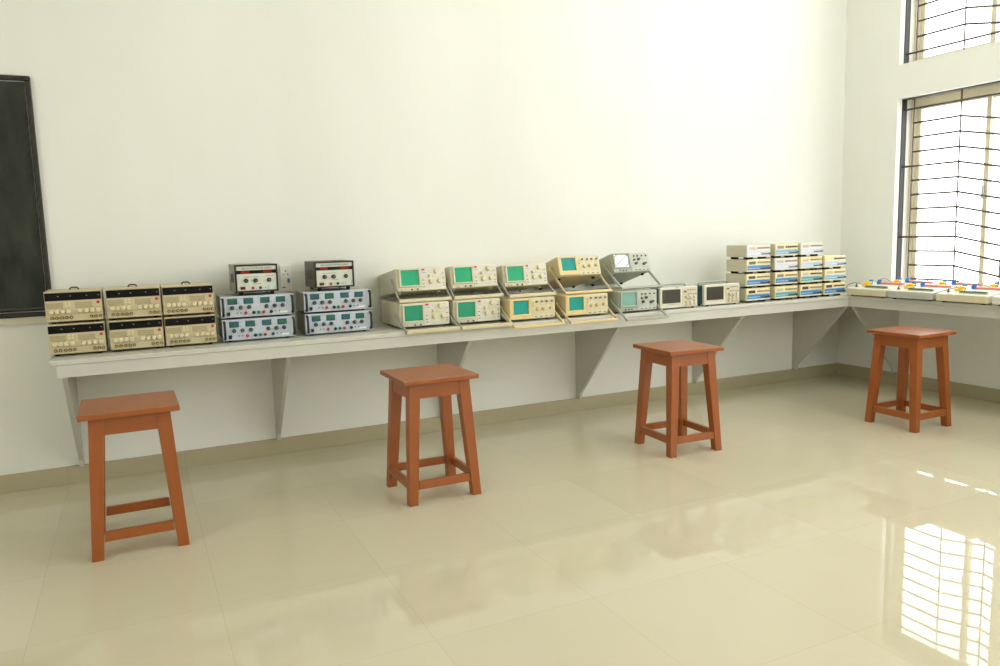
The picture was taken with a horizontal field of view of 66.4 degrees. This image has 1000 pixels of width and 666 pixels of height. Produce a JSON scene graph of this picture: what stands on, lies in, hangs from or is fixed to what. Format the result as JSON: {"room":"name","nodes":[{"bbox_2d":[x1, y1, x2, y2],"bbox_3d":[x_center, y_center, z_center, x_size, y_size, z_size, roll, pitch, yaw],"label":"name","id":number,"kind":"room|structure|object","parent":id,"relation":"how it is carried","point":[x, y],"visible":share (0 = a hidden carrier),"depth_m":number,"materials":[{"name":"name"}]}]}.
{"room":"electronics workshop","nodes":[
{"label":"electronics workshop","id":0,"kind":"room"},
{"bbox_2d":[0,0,846,474],"bbox_3d":[-0.789,-1.284,4.858,8.650,3.950,0.200,-5,8,-25],"label":"wall","id":1,"kind":"structure","parent":0,"point":[178,141],"depth_m":4.86,"materials":[{"name":"paint"}]},
{"bbox_2d":[0,316,46,325],"bbox_3d":[-3.279,0.002,3.675,1.950,0.035,0.018,-5,8,-25],"label":"trim","id":2,"kind":"structure","parent":1,"relation":"attached to","point":[40,319],"depth_m":4.03,"materials":[{"name":"beige wood"}]},
{"bbox_2d":[0,74,50,318],"bbox_3d":[-3.271,-0.632,3.599,1.924,1.238,0.032,-5,8,-25],"label":"blackboard","id":3,"kind":"object","parent":1,"relation":"attached to","point":[22,285],"visible":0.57,"depth_m":3.97,"materials":[{"name":"stone"}]},
{"bbox_2d":[62,377,84,466],"bbox_3d":[-2.207,0.441,3.952,0.022,0.634,0.540,-5,8,-25],"label":"bracket","id":4,"kind":"object","parent":1,"relation":"attached to","point":[70,385],"visible":0.62,"depth_m":3.98,"materials":[{"name":"laminate"}]},
{"bbox_2d":[271,357,290,439],"bbox_3d":[-1.253,0.357,4.404,0.022,0.634,0.540,-5,8,-25],"label":"bracket","id":5,"kind":"object","parent":1,"relation":"attached to","point":[280,366],"visible":0.61,"depth_m":4.45,"materials":[{"name":"laminate"}]},
{"bbox_2d":[279,265,291,291],"bbox_3d":[-1.290,-0.330,4.601,0.066,0.162,0.017,-5,8,-25],"label":"wall socket","id":6,"kind":"object","parent":1,"relation":"attached to","point":[285,270],"visible":0.91,"depth_m":4.60,"materials":[{"name":"white plastic"}]},
{"bbox_2d":[0,363,836,493],"bbox_3d":[-0.712,0.638,4.993,8.199,0.100,0.011,-5,8,-25],"label":"baseboard","id":7,"kind":"structure","parent":1,"relation":"attached to","point":[24,481],"depth_m":4.84,"materials":[{"name":"tile"}]},
{"bbox_2d":[437,341,471,412],"bbox_3d":[-0.289,0.272,4.861,0.022,0.634,0.540,-5,8,-25],"label":"bracket","id":8,"kind":"object","parent":1,"relation":"attached to","point":[454,353],"visible":0.27,"depth_m":4.82,"materials":[{"name":"laminate"}]},
{"bbox_2d":[48,289,999,377],"bbox_3d":[0.980,0.048,3.965,5.934,0.085,3.198,-5,8,-25],"label":"countertop","id":9,"kind":"structure","parent":1,"relation":"attached to","point":[382,335],"depth_m":4.44,"materials":[{"name":"laminate"}]},
{"bbox_2d":[47,317,107,356],"bbox_3d":[-2.154,0.019,3.905,0.250,0.161,0.287,-5,8,-25],"label":"supplies","id":10,"kind":"object","parent":9,"relation":"on","point":[68,337],"visible":1,"depth_m":3.79},
{"bbox_2d":[43,286,104,323],"bbox_3d":[-2.159,-0.148,3.884,0.250,0.176,0.287,-5,8,-25],"label":"supplies","id":11,"kind":"object","parent":10,"relation":"on","point":[75,303],"visible":1,"depth_m":3.77},
{"bbox_2d":[108,315,163,351],"bbox_3d":[-1.913,-0.002,4.020,0.250,0.161,0.287,-5,8,-25],"label":"supplies","id":12,"kind":"object","parent":9,"relation":"on","point":[146,331],"visible":0.99,"depth_m":3.90},
{"bbox_2d":[105,284,161,319],"bbox_3d":[-1.918,-0.169,3.998,0.250,0.176,0.287,-5,8,-25],"label":"supplies","id":13,"kind":"object","parent":12,"relation":"on","point":[135,300],"visible":1,"depth_m":3.89},
{"bbox_2d":[162,312,216,346],"bbox_3d":[-1.679,-0.023,4.130,0.250,0.161,0.287,-5,8,-25],"label":"supplies","id":14,"kind":"object","parent":9,"relation":"on","point":[193,328],"visible":1,"depth_m":4.02},
{"bbox_2d":[160,281,214,316],"bbox_3d":[-1.685,-0.190,4.109,0.250,0.176,0.287,-5,8,-25],"label":"supplies","id":15,"kind":"object","parent":14,"relation":"on","point":[185,297],"visible":1,"depth_m":4.00},
{"bbox_2d":[218,314,295,341],"bbox_3d":[-1.369,-0.034,4.292,0.386,0.124,0.303,-5,8,-25],"label":"supplies","id":16,"kind":"object","parent":9,"relation":"on","point":[267,326],"visible":1,"depth_m":4.19},
{"bbox_2d":[216,291,293,318],"bbox_3d":[-1.373,-0.157,4.276,0.386,0.124,0.303,-5,8,-25],"label":"supplies","id":17,"kind":"object","parent":16,"relation":"on","point":[229,306],"visible":1,"depth_m":4.17},
{"bbox_2d":[228,263,278,294],"bbox_3d":[-1.385,-0.305,4.291,0.228,0.166,0.287,-5,8,-25],"label":"supplies","id":18,"kind":"object","parent":17,"relation":"on","point":[247,277],"visible":1,"depth_m":4.18,"materials":[{"name":"plastic"}]},
{"bbox_2d":[297,309,372,334],"bbox_3d":[-0.974,-0.070,4.490,0.386,0.124,0.303,-5,8,-25],"label":"supplies","id":19,"kind":"object","parent":9,"relation":"on","point":[354,319],"visible":0.99,"depth_m":4.39},
{"bbox_2d":[295,287,371,313],"bbox_3d":[-0.979,-0.193,4.474,0.386,0.124,0.303,-5,8,-25],"label":"supplies","id":20,"kind":"object","parent":19,"relation":"on","point":[330,299],"visible":1,"depth_m":4.37},
{"bbox_2d":[304,260,354,290],"bbox_3d":[-1.003,-0.341,4.489,0.228,0.166,0.287,-5,8,-25],"label":"supplies","id":21,"kind":"object","parent":20,"relation":"on","point":[323,273],"visible":1,"depth_m":4.38,"materials":[{"name":"plastic"}]},
{"bbox_2d":[381,297,460,333],"bbox_3d":[-0.494,-0.111,4.644,0.333,0.164,0.520,-5,8,-25],"label":"oscilloscope","id":22,"kind":"object","parent":9,"relation":"on","point":[402,315],"visible":0.99,"depth_m":4.54,"materials":[{"name":"grey plastic"}]},
{"bbox_2d":[378,267,451,302],"bbox_3d":[-0.538,-0.306,4.730,0.333,0.201,0.450,-5,8,-25],"label":"oscilloscope","id":23,"kind":"object","parent":22,"relation":"on","point":[406,281],"visible":1,"depth_m":4.59,"materials":[{"name":"grey plastic"}]},
{"bbox_2d":[442,294,511,329],"bbox_3d":[-0.187,-0.137,4.778,0.333,0.164,0.520,-5,8,-25],"label":"oscilloscope","id":24,"kind":"object","parent":9,"relation":"on","point":[479,309],"visible":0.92,"depth_m":4.66,"materials":[{"name":"grey plastic"}]},
{"bbox_2d":[431,264,503,299],"bbox_3d":[-0.225,-0.334,4.871,0.333,0.203,0.453,-5,8,-25],"label":"oscilloscope","id":25,"kind":"object","parent":24,"relation":"on","point":[467,278],"visible":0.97,"depth_m":4.72,"materials":[{"name":"grey plastic"}]},
{"bbox_2d":[497,293,564,328],"bbox_3d":[0.145,-0.146,4.885,0.357,0.175,0.462,-5,8,-25],"label":"oscilloscope","id":26,"kind":"object","parent":9,"relation":"on","point":[523,308],"visible":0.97,"depth_m":4.75,"materials":[{"name":"grey plastic"}]},
{"bbox_2d":[481,263,555,297],"bbox_3d":[0.103,-0.350,4.989,0.333,0.203,0.483,-5,8,-25],"label":"oscilloscope","id":27,"kind":"object","parent":26,"relation":"on","point":[520,277],"visible":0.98,"depth_m":4.85,"materials":[{"name":"grey plastic"}]},
{"bbox_2d":[541,290,617,324],"bbox_3d":[0.503,-0.176,5.043,0.357,0.175,0.462,-5,8,-25],"label":"oscilloscope","id":28,"kind":"object","parent":9,"relation":"on","point":[586,303],"visible":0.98,"depth_m":4.91,"materials":[{"name":"grey plastic"}]},
{"bbox_2d":[534,256,611,294],"bbox_3d":[0.471,-0.399,5.151,0.357,0.238,0.488,-5,8,-25],"label":"oscilloscope","id":29,"kind":"object","parent":28,"relation":"on","point":[562,272],"visible":1,"depth_m":5.04,"materials":[{"name":"grey plastic"}]},
{"bbox_2d":[590,287,668,321],"bbox_3d":[0.867,-0.203,5.201,0.338,0.187,0.480,-5,8,-25],"label":"oscilloscope","id":30,"kind":"object","parent":9,"relation":"on","point":[619,301],"visible":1,"depth_m":5.08,"materials":[{"name":"grey plastic"}]},
{"bbox_2d":[586,253,662,289],"bbox_3d":[0.848,-0.441,5.335,0.338,0.238,0.499,-5,8,-25],"label":"oscilloscope","id":31,"kind":"object","parent":30,"relation":"on","point":[618,268],"visible":1,"depth_m":5.23,"materials":[{"name":"grey plastic"}]},
{"bbox_2d":[650,283,696,309],"bbox_3d":[1.207,-0.257,5.306,0.322,0.170,0.146,-5,8,-25],"label":"digital oscilloscope","id":32,"kind":"object","parent":9,"relation":"on","point":[674,296],"visible":0.95,"depth_m":5.25},
{"bbox_2d":[693,280,738,305],"bbox_3d":[1.551,-0.287,5.469,0.322,0.170,0.146,-5,8,-25],"label":"digital oscilloscope","id":33,"kind":"object","parent":9,"relation":"on","point":[720,293],"visible":1,"depth_m":5.41},
{"bbox_2d":[739,286,770,302],"bbox_3d":[1.839,-0.285,5.651,0.224,0.105,0.229,-5,8,-25],"label":"function generator","id":34,"kind":"object","parent":9,"relation":"on","point":[747,295],"visible":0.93,"depth_m":5.56,"materials":[{"name":"beige plastic"}]},
{"bbox_2d":[726,272,769,287],"bbox_3d":[1.834,-0.389,5.639,0.224,0.105,0.229,-5,8,-25],"label":"function generator","id":35,"kind":"object","parent":34,"relation":"on","point":[760,280],"visible":0.98,"depth_m":5.56,"materials":[{"name":"beige plastic"}]},
{"bbox_2d":[726,258,770,273],"bbox_3d":[1.834,-0.493,5.630,0.224,0.105,0.229,-5,8,-25],"label":"function generator","id":36,"kind":"object","parent":35,"relation":"on","point":[750,266],"visible":1,"depth_m":5.55,"materials":[{"name":"beige plastic"}]},
{"bbox_2d":[726,244,770,259],"bbox_3d":[1.831,-0.597,5.619,0.224,0.105,0.229,-5,8,-25],"label":"function generator","id":37,"kind":"object","parent":36,"relation":"on","point":[748,251],"visible":1,"depth_m":5.54,"materials":[{"name":"white plastic"}]},
{"bbox_2d":[765,284,797,300],"bbox_3d":[2.085,-0.307,5.768,0.224,0.105,0.229,-5,8,-25],"label":"function generator","id":38,"kind":"object","parent":9,"relation":"on","point":[783,291],"visible":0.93,"depth_m":5.67,"materials":[{"name":"beige plastic"}]},
{"bbox_2d":[757,271,797,285],"bbox_3d":[2.083,-0.411,5.757,0.224,0.105,0.229,-5,8,-25],"label":"function generator","id":39,"kind":"object","parent":38,"relation":"on","point":[783,277],"visible":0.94,"depth_m":5.66,"materials":[{"name":"beige plastic"}]},
{"bbox_2d":[765,257,797,271],"bbox_3d":[2.078,-0.515,5.745,0.224,0.105,0.229,-5,8,-25],"label":"function generator","id":40,"kind":"object","parent":39,"relation":"on","point":[783,263],"visible":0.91,"depth_m":5.65,"materials":[{"name":"white plastic"}]},
{"bbox_2d":[770,243,798,257],"bbox_3d":[2.077,-0.619,5.736,0.224,0.105,0.229,-5,8,-25],"label":"function generator","id":41,"kind":"object","parent":40,"relation":"on","point":[777,250],"visible":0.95,"depth_m":5.64,"materials":[{"name":"beige plastic"}]},
{"bbox_2d":[783,283,822,297],"bbox_3d":[2.315,-0.327,5.877,0.224,0.105,0.229,-5,8,-25],"label":"function generator","id":42,"kind":"object","parent":9,"relation":"on","point":[811,290],"visible":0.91,"depth_m":5.78,"materials":[{"name":"beige plastic"}]},
{"bbox_2d":[781,269,822,284],"bbox_3d":[2.314,-0.431,5.867,0.224,0.105,0.229,-5,8,-25],"label":"function generator","id":43,"kind":"object","parent":42,"relation":"on","point":[812,276],"visible":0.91,"depth_m":5.77,"materials":[{"name":"beige plastic"}]},
{"bbox_2d":[793,256,822,270],"bbox_3d":[2.308,-0.535,5.854,0.224,0.105,0.229,-5,8,-25],"label":"function generator","id":44,"kind":"object","parent":43,"relation":"on","point":[812,262],"visible":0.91,"depth_m":5.76,"materials":[{"name":"beige plastic"}]},
{"bbox_2d":[784,242,822,256],"bbox_3d":[2.306,-0.639,5.844,0.224,0.105,0.229,-5,8,-25],"label":"function generator","id":45,"kind":"object","parent":44,"relation":"on","point":[804,248],"visible":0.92,"depth_m":5.75,"materials":[{"name":"white plastic"}]},
{"bbox_2d":[806,281,845,296],"bbox_3d":[2.540,-0.347,5.983,0.224,0.105,0.229,-5,8,-25],"label":"function generator","id":46,"kind":"object","parent":9,"relation":"on","point":[835,288],"visible":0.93,"depth_m":5.89,"materials":[{"name":"beige plastic"}]},
{"bbox_2d":[817,268,845,282],"bbox_3d":[2.540,-0.451,5.974,0.224,0.105,0.229,-5,8,-25],"label":"function generator","id":47,"kind":"object","parent":46,"relation":"on","point":[835,275],"visible":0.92,"depth_m":5.88,"materials":[{"name":"beige plastic"}]},
{"bbox_2d":[806,255,845,268],"bbox_3d":[2.533,-0.555,5.961,0.224,0.105,0.229,-5,8,-25],"label":"function generator","id":48,"kind":"object","parent":47,"relation":"on","point":[835,261],"visible":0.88,"depth_m":5.87,"materials":[{"name":"beige plastic"}]},
{"bbox_2d":[846,278,907,297],"bbox_3d":[2.870,-0.348,5.810,0.262,0.131,0.346,-5,8,-25],"label":"board","id":49,"kind":"object","parent":9,"relation":"on","point":[869,288],"visible":0.91,"depth_m":5.77,"materials":[{"name":"yellow plastic"}]},
{"bbox_2d":[892,277,936,284],"bbox_3d":[3.141,-0.368,5.909,0.262,0.131,0.346,-5,8,-25],"label":"board","id":50,"kind":"object","parent":9,"relation":"on","point":[907,280],"visible":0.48,"depth_m":5.94,"materials":[{"name":"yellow plastic"}]},
{"bbox_2d":[887,280,955,300],"bbox_3d":[3.018,-0.309,5.471,0.262,0.131,0.346,-5,8,-25],"label":"board","id":51,"kind":"object","parent":9,"relation":"on","point":[928,292],"visible":0.96,"depth_m":5.42,"materials":[{"name":"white plastic"}]},
{"bbox_2d":[935,278,986,287],"bbox_3d":[3.303,-0.330,5.573,0.262,0.131,0.346,-5,8,-25],"label":"board","id":52,"kind":"object","parent":9,"relation":"on","point":[954,283],"visible":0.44,"depth_m":5.60,"materials":[{"name":"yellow plastic"}]},
{"bbox_2d":[936,283,999,304],"bbox_3d":[3.181,-0.271,5.134,0.262,0.131,0.346,-5,8,-25],"label":"board","id":53,"kind":"object","parent":9,"relation":"on","point":[973,294],"visible":1,"depth_m":5.09,"materials":[{"name":"yellow plastic"}]},
{"bbox_2d":[980,282,999,287],"bbox_3d":[3.466,-0.292,5.237,0.262,0.131,0.346,-5,8,-25],"label":"board","id":54,"kind":"object","parent":9,"relation":"on","point":[995,284],"visible":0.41,"depth_m":5.31,"materials":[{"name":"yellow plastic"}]},
{"bbox_2d":[992,295,999,305],"bbox_3d":[3.348,-0.233,4.799,0.262,0.131,0.346,-5,8,-25],"label":"board","id":55,"kind":"object","parent":9,"relation":"on","point":[995,299],"visible":1,"depth_m":4.88,"materials":[{"name":"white plastic"}]},
{"bbox_2d":[575,327,619,398],"bbox_3d":[0.676,0.187,5.319,0.022,0.634,0.540,-5,8,-25],"label":"bracket","id":56,"kind":"object","parent":1,"relation":"attached to","point":[591,346],"visible":0.62,"depth_m":5.39,"materials":[{"name":"laminate"}]},
{"bbox_2d":[692,316,743,382],"bbox_3d":[1.641,0.102,5.776,0.022,0.634,0.540,-5,8,-25],"label":"bracket","id":57,"kind":"object","parent":1,"relation":"attached to","point":[716,331],"visible":0.48,"depth_m":5.80,"materials":[{"name":"laminate"}]},
{"bbox_2d":[792,306,848,369],"bbox_3d":[2.605,0.017,6.233,0.022,0.634,0.540,-5,8,-25],"label":"bracket","id":58,"kind":"object","parent":1,"relation":"attached to","point":[809,326],"visible":0.63,"depth_m":6.31,"materials":[{"name":"laminate"}]},
{"bbox_2d":[0,374,999,665],"bbox_3d":[0.784,1.088,1.979,8.650,0.120,7.200,-5,8,-25],"label":"floor","id":59,"kind":"structure","parent":0,"point":[817,533],"depth_m":3.14,"materials":[{"name":"tile"}]},
{"bbox_2d":[77,390,189,562],"bbox_3d":[-1.607,0.608,3.364,0.384,0.617,0.390,-5,8,-26],"label":"wooden stool","id":60,"kind":"object","parent":59,"relation":"on","point":[104,416],"visible":1,"depth_m":3.23,"materials":[{"name":"red wood"}]},
{"bbox_2d":[380,363,481,506],"bbox_3d":[-0.356,0.504,3.913,0.390,0.617,0.390,-5,8,-25],"label":"wooden stool","id":61,"kind":"object","parent":59,"relation":"on","point":[442,381],"visible":1,"depth_m":3.82,"materials":[{"name":"red wood"}]},
{"bbox_2d":[633,339,723,457],"bbox_3d":[1.063,0.380,4.582,0.370,0.617,0.390,-5,8,-22],"label":"wooden stool","id":62,"kind":"object","parent":59,"relation":"on","point":[676,355],"visible":1,"depth_m":4.49,"materials":[{"name":"red wood"}]},
{"bbox_2d":[864,325,956,432],"bbox_3d":[2.655,0.287,4.958,0.355,0.617,0.378,-5,8,-25],"label":"wooden stool","id":63,"kind":"object","parent":59,"relation":"on","point":[910,341],"visible":1,"depth_m":4.88,"materials":[{"name":"red wood"}]},
{"bbox_2d":[837,0,999,388],"bbox_3d":[4.511,-1.263,3.517,0.250,3.950,6.800,-5,8,-25],"label":"wall","id":64,"kind":"structure","parent":0,"point":[877,77],"depth_m":6.16,"materials":[{"name":"paint"}]},
{"bbox_2d":[852,307,898,372],"bbox_3d":[2.982,0.027,6.077,0.521,0.634,0.022,-5,8,-25],"label":"bracket","id":65,"kind":"object","parent":64,"relation":"attached to","point":[871,318],"visible":0.59,"depth_m":6.08,"materials":[{"name":"laminate"}]},
{"bbox_2d":[837,363,999,403],"bbox_3d":[4.447,0.657,3.701,0.011,0.100,6.778,-5,8,-25],"label":"baseboard","id":66,"kind":"structure","parent":64,"relation":"attached to","point":[929,384],"depth_m":5.92,"materials":[{"name":"tile"}]},
{"bbox_2d":[896,81,999,284],"bbox_3d":[3.483,-1.010,5.764,0.173,1.609,0.923,-5,8,-25],"label":"window","id":67,"kind":"structure","parent":64,"relation":"in","point":[991,92],"depth_m":5.83,"materials":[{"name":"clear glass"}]},
{"bbox_2d":[904,0,999,63],"bbox_3d":[3.438,-2.604,5.563,0.173,1.082,0.923,-5,8,-25],"label":"window","id":68,"kind":"structure","parent":64,"relation":"in","point":[921,18],"depth_m":5.87,"materials":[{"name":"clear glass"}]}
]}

